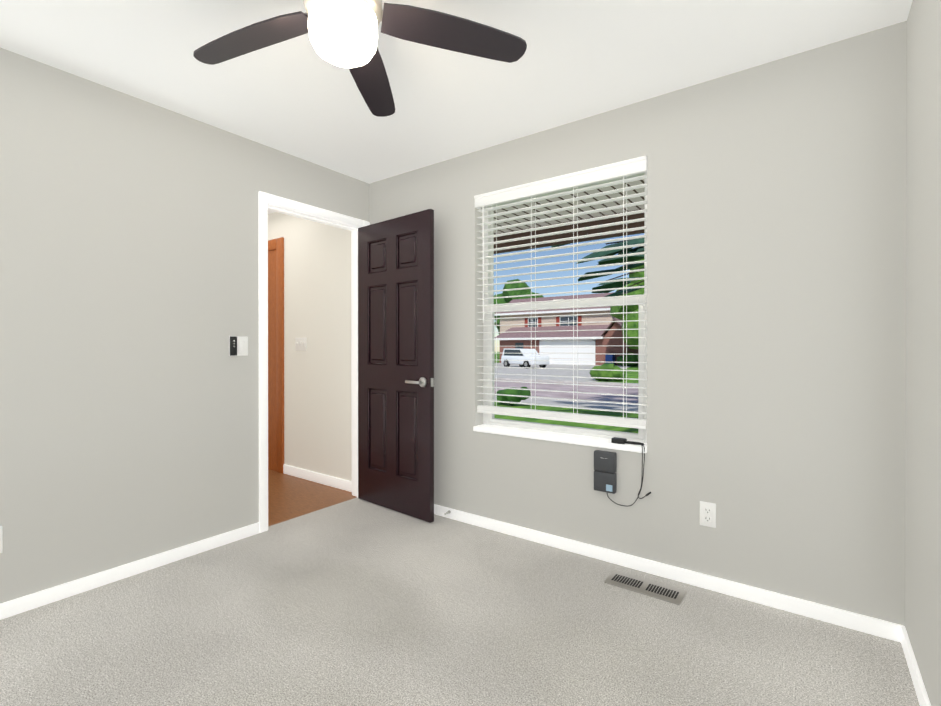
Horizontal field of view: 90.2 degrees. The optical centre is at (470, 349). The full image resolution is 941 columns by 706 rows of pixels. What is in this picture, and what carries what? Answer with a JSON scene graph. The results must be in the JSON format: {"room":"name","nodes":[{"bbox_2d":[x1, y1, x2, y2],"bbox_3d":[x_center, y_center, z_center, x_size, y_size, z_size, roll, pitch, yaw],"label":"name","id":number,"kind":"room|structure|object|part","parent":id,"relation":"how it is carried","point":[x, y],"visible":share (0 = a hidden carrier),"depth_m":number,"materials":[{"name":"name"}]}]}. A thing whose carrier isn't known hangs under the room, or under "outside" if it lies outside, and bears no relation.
{"room":"empty bedroom","nodes":[
{"label":"empty bedroom","id":0,"kind":"room"},
{"bbox_2d":[0,48,368,603],"bbox_3d":[-1.726,-0.018,2.406,0.115,2.500,3.054,0,0,36],"label":"wall","id":1,"kind":"structure","parent":0,"point":[129,396],"depth_m":2.31,"materials":[{"name":"grey paint"}]},
{"bbox_2d":[0,526,2,552],"bbox_3d":[-1.989,0.799,1.944,0.009,0.115,0.070,0,0,36],"label":"electrical outlet","id":2,"kind":"object","parent":1,"relation":"attached to","point":[1,539],"visible":1,"depth_m":1.97,"materials":[{"name":"white plastic"}]},
{"bbox_2d":[0,522,258,619],"bbox_3d":[-1.898,1.100,2.063,0.017,0.066,2.030,0,0,36],"label":"baseboard","id":3,"kind":"structure","parent":1,"relation":"attached to","point":[31,601],"depth_m":2.29,"materials":[{"name":"white wood"}]},
{"bbox_2d":[229,336,247,355],"bbox_3d":[-1.370,-0.019,2.778,0.022,0.117,0.114,0,0,36],"label":"switch","id":4,"kind":"object","parent":1,"relation":"attached to","point":[238,345],"visible":1,"depth_m":2.78,"materials":[{"name":"white plastic"}]},
{"bbox_2d":[237,336,247,355],"bbox_3d":[-1.362,-0.019,2.799,0.010,0.115,0.070,0,0,36],"label":"switch plate","id":5,"kind":"object","parent":4,"relation":"attached to","point":[242,341],"depth_m":2.79,"materials":[{"name":"white plastic"}]},
{"bbox_2d":[258,191,369,532],"bbox_3d":[-1.091,0.078,3.276,0.147,2.102,0.886,0,0,36],"label":"door frame","id":6,"kind":"structure","parent":1,"relation":"attached to","point":[264,199],"depth_m":2.92,"materials":[{"name":"white wood"}]},
{"bbox_2d":[358,209,433,522],"bbox_3d":[-0.540,0.107,3.279,0.762,2.025,0.035,0,0,40],"label":"door","id":7,"kind":"structure","parent":1,"relation":"in","point":[395,352],"depth_m":3.23,"materials":[{"name":"black wood"}]},
{"bbox_2d":[405,377,434,386],"bbox_3d":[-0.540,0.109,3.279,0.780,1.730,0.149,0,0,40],"label":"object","id":8,"kind":"structure","parent":7,"relation":"attached to","point":[422,382],"depth_m":3.04,"materials":[{"name":"grey metal"}]},
{"bbox_2d":[268,469,356,526],"bbox_3d":[-2.751,1.179,4.339,3.955,0.094,1.150,0,0,36],"label":"floor","id":9,"kind":"structure","parent":0,"point":[290,497],"depth_m":3.61,"materials":[{"name":"brown wood"}]},
{"bbox_2d":[0,0,912,213],"bbox_3d":[-1.966,-1.319,2.701,7.145,0.100,3.254,0,0,36],"label":"ceiling","id":10,"kind":"structure","parent":0,"point":[299,97],"depth_m":2.08,"materials":[{"name":"white paint"}]},
{"bbox_2d":[193,0,526,116],"bbox_3d":[-0.449,-1.105,1.499,1.213,0.319,1.175,0,0,36],"label":"ceiling fan","id":11,"kind":"object","parent":10,"relation":"hanging from","point":[343,33],"visible":1,"depth_m":1.61,"materials":[{"name":"dark wood"},{"name":"frosted glass"},{"name":"metal"}]},
{"bbox_3d":[-0.422,-1.176,1.523,0.375,0.178,0.359,0,0,36],"label":"motor","id":12,"kind":"part","parent":11,"relation":"part of","materials":[{"name":"silver metal"}]},
{"bbox_3d":[-0.415,-1.016,1.532,0.220,0.141,0.220,0,0,36],"label":"globe","id":13,"kind":"part","parent":11,"relation":"part of","materials":[{"name":"white glass"}]},
{"bbox_2d":[0,497,919,705],"bbox_3d":[-0.439,1.185,1.532,3.090,0.100,2.954,0,0,36],"label":"floor carpet","id":14,"kind":"object","parent":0,"point":[357,601],"visible":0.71,"depth_m":1.85,"materials":[{"name":"grey carpet"}]},
{"bbox_2d":[604,570,686,604],"bbox_3d":[0.828,1.130,2.232,0.344,0.007,0.144,0,0,36],"label":"floor air vent","id":15,"kind":"object","parent":14,"relation":"on","point":[670,594],"visible":1,"depth_m":2.22,"materials":[{"name":"silver metal"}]},
{"bbox_2d":[268,21,906,625],"bbox_3d":[-1.065,-0.023,3.938,7.145,2.500,0.200,0,0,36],"label":"wall","id":16,"kind":"structure","parent":0,"point":[775,311],"depth_m":2.17,"materials":[{"name":"grey paint"}]},
{"bbox_2d":[268,237,283,472],"bbox_3d":[-2.134,0.055,4.582,1.060,2.151,0.022,0,0,36],"label":"door","id":17,"kind":"structure","parent":16,"relation":"attached to","point":[275,354],"depth_m":4.34,"materials":[{"name":"brown wood"}]},
{"bbox_2d":[295,338,306,350],"bbox_3d":[-1.494,-0.044,4.117,0.162,0.115,0.018,0,0,36],"label":"light switch","id":18,"kind":"object","parent":16,"relation":"attached to","point":[300,344],"visible":1,"depth_m":4.11,"materials":[{"name":"white plastic"}]},
{"bbox_2d":[283,464,351,491],"bbox_3d":[-2.468,1.089,4.836,3.825,0.082,0.013,0,0,36],"label":"baseboard","id":19,"kind":"structure","parent":16,"relation":"attached to","point":[339,483],"depth_m":3.96,"materials":[{"name":"white wood"}]},
{"bbox_2d":[473,424,646,452],"bbox_3d":[0.486,0.510,2.732,1.075,0.030,0.122,0,0,36],"label":"window sill","id":20,"kind":"structure","parent":16,"relation":"attached to","point":[560,437],"depth_m":2.67,"materials":[{"name":"white wood"}]},
{"bbox_2d":[483,173,646,442],"bbox_3d":[0.535,-0.245,2.797,1.075,1.479,0.074,0,0,36],"label":"window","id":21,"kind":"structure","parent":16,"relation":"in","point":[489,353],"depth_m":2.79,"materials":[{"name":"white plastic"}]},
{"bbox_2d":[474,156,646,428],"bbox_3d":[0.478,-0.286,2.719,1.071,1.391,0.080,0,0,36],"label":"window blinds","id":22,"kind":"object","parent":21,"relation":"attached to","point":[621,169],"visible":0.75,"depth_m":2.66,"materials":[{"name":"white plastic"}]},
{"bbox_2d":[494,179,643,253],"bbox_3d":[0.554,-1.172,3.730,14.000,0.400,1.380,0,0,36],"label":"roof eave","id":23,"kind":"object","parent":16,"relation":"attached to","point":[583,217],"depth_m":4.05,"materials":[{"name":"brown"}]},
{"bbox_2d":[594,437,650,506],"bbox_3d":[0.802,0.644,2.459,0.295,0.348,0.083,0,0,36],"label":"power adapter","id":24,"kind":"object","parent":16,"relation":"attached to","point":[605,471],"visible":1,"depth_m":2.47,"materials":[{"name":"grey plastic"}]},
{"bbox_2d":[434,504,891,639],"bbox_3d":[0.447,1.098,2.706,3.045,0.066,0.014,0,0,36],"label":"baseboard","id":25,"kind":"structure","parent":16,"relation":"attached to","point":[865,624],"depth_m":2.24,"materials":[{"name":"white wood"}]},
{"bbox_2d":[700,501,715,527],"bbox_3d":[1.121,0.781,2.215,0.070,0.115,0.009,0,0,36],"label":"electrical outlet","id":26,"kind":"object","parent":16,"relation":"attached to","point":[707,514],"visible":1,"depth_m":2.21,"materials":[{"name":"white plastic"}]},
{"bbox_2d":[905,0,940,705],"bbox_3d":[0.820,-0.011,0.547,0.100,2.500,3.054,0,0,36],"label":"wall","id":27,"kind":"structure","parent":0,"point":[923,421],"depth_m":1.51,"materials":[{"name":"grey paint"}]},
{"bbox_2d":[892,623,930,705],"bbox_3d":[0.808,1.106,0.631,0.015,0.066,2.910,0,0,36],"label":"baseboard","id":28,"kind":"structure","parent":27,"relation":"attached to","point":[899,633],"depth_m":1.63,"materials":[{"name":"white wood"}]},
{"label":"outside","id":29,"kind":"structure","parent":0,"visible":0},
{"bbox_2d":[494,352,637,432],"bbox_3d":[33.491,1.564,75.945,210.000,0.320,156.846,0,0,36],"label":"ground","id":30,"kind":"structure","parent":29,"point":[582,388],"depth_m":18.90,"materials":[{"name":"grey concrete"}]},
{"bbox_2d":[497,387,530,405],"bbox_3d":[1.202,1.358,13.615,1.129,0.570,0.686,0,0,36],"label":"bush","id":31,"kind":"object","parent":30,"relation":"on","point":[513,392],"depth_m":13.39,"materials":[{"name":"green plant"}]},
{"bbox_2d":[494,279,542,334],"bbox_3d":[6.543,-4.246,66.359,8.949,11.408,7.232,0,0,36],"label":"tree","id":32,"kind":"object","parent":30,"relation":"on","point":[514,292],"depth_m":64.46,"materials":[{"name":"green plant"}]},
{"bbox_2d":[501,348,548,368],"bbox_3d":[4.486,0.734,38.954,1.879,1.600,4.371,0,0,-32],"label":"car","id":33,"kind":"object","parent":30,"relation":"on","point":[509,354],"depth_m":38.32,"materials":[{"name":"white metal"}]},
{"bbox_2d":[495,292,637,365],"bbox_3d":[11.156,-2.337,52.183,16.950,7.690,11.750,0,0,36],"label":"house","id":34,"kind":"structure","parent":30,"relation":"on","point":[598,344],"depth_m":48.26,"materials":[{"name":"white"}]},
{"bbox_2d":[551,238,643,296],"bbox_3d":[6.027,-5.342,8.432,9.570,14.006,10.710,0,0,36],"label":"spruce tree","id":35,"kind":"object","parent":30,"relation":"on","point":[618,284],"depth_m":9.09,"materials":[{"name":"green plant"}]},
{"bbox_2d":[589,363,625,380],"bbox_3d":[6.899,1.164,23.617,1.759,0.909,1.175,0,0,36],"label":"shrub","id":36,"kind":"object","parent":30,"relation":"on","point":[606,373],"depth_m":23.25,"materials":[{"name":"green plant"}]},
{"bbox_2d":[605,354,614,365],"bbox_3d":[12.999,0.968,43.572,0.800,1.100,0.800,0,0,36],"label":"bin","id":37,"kind":"object","parent":30,"relation":"on","point":[609,358],"depth_m":43.28,"materials":[{"name":"blue plastic"}]},
{"bbox_2d":[610,259,643,348],"bbox_3d":[14.648,-3.355,38.896,6.385,9.818,4.815,0,0,36],"label":"tree","id":38,"kind":"object","parent":30,"relation":"on","point":[632,343],"depth_m":37.96,"materials":[{"name":"green plant"}]},
{"bbox_2d":[617,352,637,366],"bbox_3d":[14.513,0.995,41.985,2.807,1.443,1.764,0,0,36],"label":"bush","id":39,"kind":"object","parent":30,"relation":"on","point":[631,357],"depth_m":41.66,"materials":[{"name":"green plant"}]}
]}

